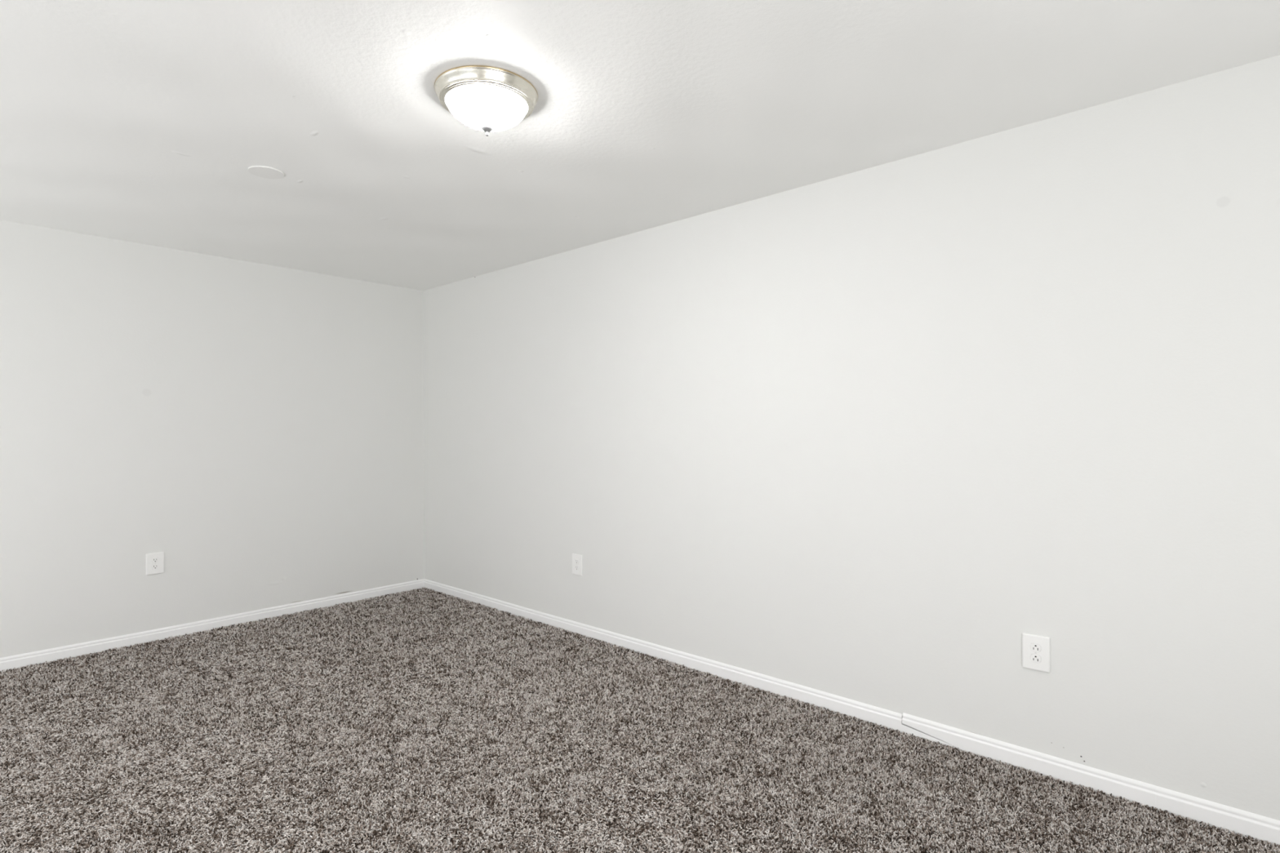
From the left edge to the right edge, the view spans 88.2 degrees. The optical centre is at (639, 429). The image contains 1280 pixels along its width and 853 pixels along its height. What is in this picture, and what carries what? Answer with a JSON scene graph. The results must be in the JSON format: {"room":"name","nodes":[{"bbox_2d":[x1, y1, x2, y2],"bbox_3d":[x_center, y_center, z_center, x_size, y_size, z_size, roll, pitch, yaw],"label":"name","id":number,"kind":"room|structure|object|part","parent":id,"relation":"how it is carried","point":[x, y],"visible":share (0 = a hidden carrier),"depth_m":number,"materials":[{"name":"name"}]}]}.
{"room":"empty room","nodes":[
{"label":"empty room","id":0,"kind":"room"},
{"bbox_2d":[0,220,424,657],"bbox_3d":[-3.322,0.085,3.377,0.100,2.310,4.800,0,0,42],"label":"wall","id":1,"kind":"structure","parent":0,"point":[255,427],"depth_m":3.98,"materials":[{"name":"grey paint"}]},
{"bbox_2d":[146,551,164,575],"bbox_3d":[-2.822,0.779,3.845,0.009,0.124,0.086,0,0,42],"label":"wall outlet","id":2,"kind":"object","parent":1,"relation":"attached to","point":[155,561],"visible":1,"depth_m":3.84,"materials":[{"name":"white plastic"}]},
{"bbox_2d":[151,564,159,569],"bbox_3d":[-2.822,0.798,3.845,0.008,0.028,0.034,0,0,42],"label":"receptacle","id":3,"kind":"object","parent":2,"relation":"attached to","point":[154,566],"depth_m":3.84,"materials":[{"name":"white plastic"}]},
{"bbox_2d":[151,557,159,563],"bbox_3d":[-2.822,0.759,3.845,0.008,0.028,0.034,0,0,42],"label":"receptacle","id":4,"kind":"object","parent":2,"relation":"attached to","point":[154,560],"depth_m":3.84,"materials":[{"name":"white plastic"}]},
{"bbox_2d":[0,578,424,672],"bbox_3d":[-3.208,1.200,3.414,0.012,0.078,4.600,0,0,42],"label":"baseboard","id":5,"kind":"structure","parent":1,"relation":"attached to","point":[16,661],"depth_m":3.97,"materials":[{"name":"white paint"}]},
{"bbox_2d":[0,595,1277,852],"bbox_3d":[-0.834,1.279,1.203,6.700,0.100,4.900,0,0,42],"label":"floor","id":6,"kind":"structure","parent":0,"point":[637,841],"depth_m":2.23,"materials":[{"name":"grey carpet"}]},
{"bbox_2d":[0,586,1279,852],"bbox_3d":[-0.800,1.219,1.232,6.487,0.029,4.587,0,0,42],"label":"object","id":7,"kind":"structure","parent":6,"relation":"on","point":[81,674],"depth_m":2.43,"materials":[{"name":"grey carpet"}]},
{"bbox_2d":[0,0,1279,290],"bbox_3d":[-0.844,-1.124,1.203,6.700,0.113,4.900,0,0,42],"label":"ceiling","id":8,"kind":"structure","parent":0,"point":[143,122],"depth_m":2.17,"materials":[{"name":"white paint"}]},
{"bbox_2d":[248,165,284,178],"bbox_3d":[-1.560,-1.075,2.759,0.133,0.006,0.133,0,0,42],"label":"cover plate","id":9,"kind":"object","parent":8,"relation":"attached to","point":[263,171],"visible":1,"depth_m":2.75,"materials":[{"name":"white plastic"}]},
{"bbox_2d":[434,65,537,136],"bbox_3d":[-0.491,-1.012,2.120,0.324,0.140,0.324,0,0,42],"label":"ceiling lamp","id":10,"kind":"object","parent":8,"relation":"attached to","point":[486,99],"visible":1,"depth_m":2.03,"materials":[{"name":"satin nickel"},{"name":"polished pale nickel"},{"name":"frosted white glass"}]},
{"bbox_3d":[-0.491,-1.010,2.120,0.255,0.077,0.255,0,0,42],"label":"lamp shade","id":11,"kind":"part","parent":10,"relation":"part of","materials":[{"name":"white glass"}]},
{"bbox_2d":[423,54,1279,820],"bbox_3d":[0.769,0.068,2.984,6.700,2.310,0.100,0,0,42],"label":"wall","id":12,"kind":"structure","parent":0,"point":[862,436],"depth_m":2.55,"materials":[{"name":"grey paint"}]},
{"bbox_2d":[572,553,582,576],"bbox_3d":[-0.376,0.806,3.947,0.086,0.124,0.009,0,0,42],"label":"wall outlet","id":13,"kind":"object","parent":12,"relation":"attached to","point":[576,558],"visible":1,"depth_m":3.94,"materials":[{"name":"white plastic"}]},
{"bbox_2d":[423,578,1279,847],"bbox_3d":[0.741,1.181,2.938,6.488,0.083,0.012,0,0,42],"label":"baseboard","id":14,"kind":"structure","parent":12,"relation":"attached to","point":[864,712],"depth_m":2.51,"materials":[{"name":"white paint"}]},
{"bbox_2d":[901,723,970,753],"bbox_3d":[1.172,1.202,2.549,0.318,0.041,0.013,0,0,42],"label":"trim","id":15,"kind":"structure","parent":12,"relation":"attached to","point":[908,730],"depth_m":2.60,"materials":[{"name":"white paint"}]},
{"bbox_2d":[1022,632,1050,672],"bbox_3d":[1.403,0.790,2.341,0.086,0.124,0.009,0,0,42],"label":"wall outlet","id":16,"kind":"object","parent":12,"relation":"attached to","point":[1036,655],"visible":1,"depth_m":2.34,"materials":[{"name":"white plastic"}]},
{"bbox_2d":[1030,643,1041,652],"bbox_3d":[1.403,0.771,2.341,0.034,0.028,0.008,0,0,42],"label":"receptacle","id":17,"kind":"object","parent":16,"relation":"attached to","point":[1034,647],"depth_m":2.34,"materials":[{"name":"white plastic"}]},
{"bbox_2d":[1030,653,1041,662],"bbox_3d":[1.403,0.810,2.341,0.034,0.028,0.008,0,0,42],"label":"receptacle","id":18,"kind":"object","parent":16,"relation":"attached to","point":[1034,658],"depth_m":2.34,"materials":[{"name":"white plastic"}]}
]}

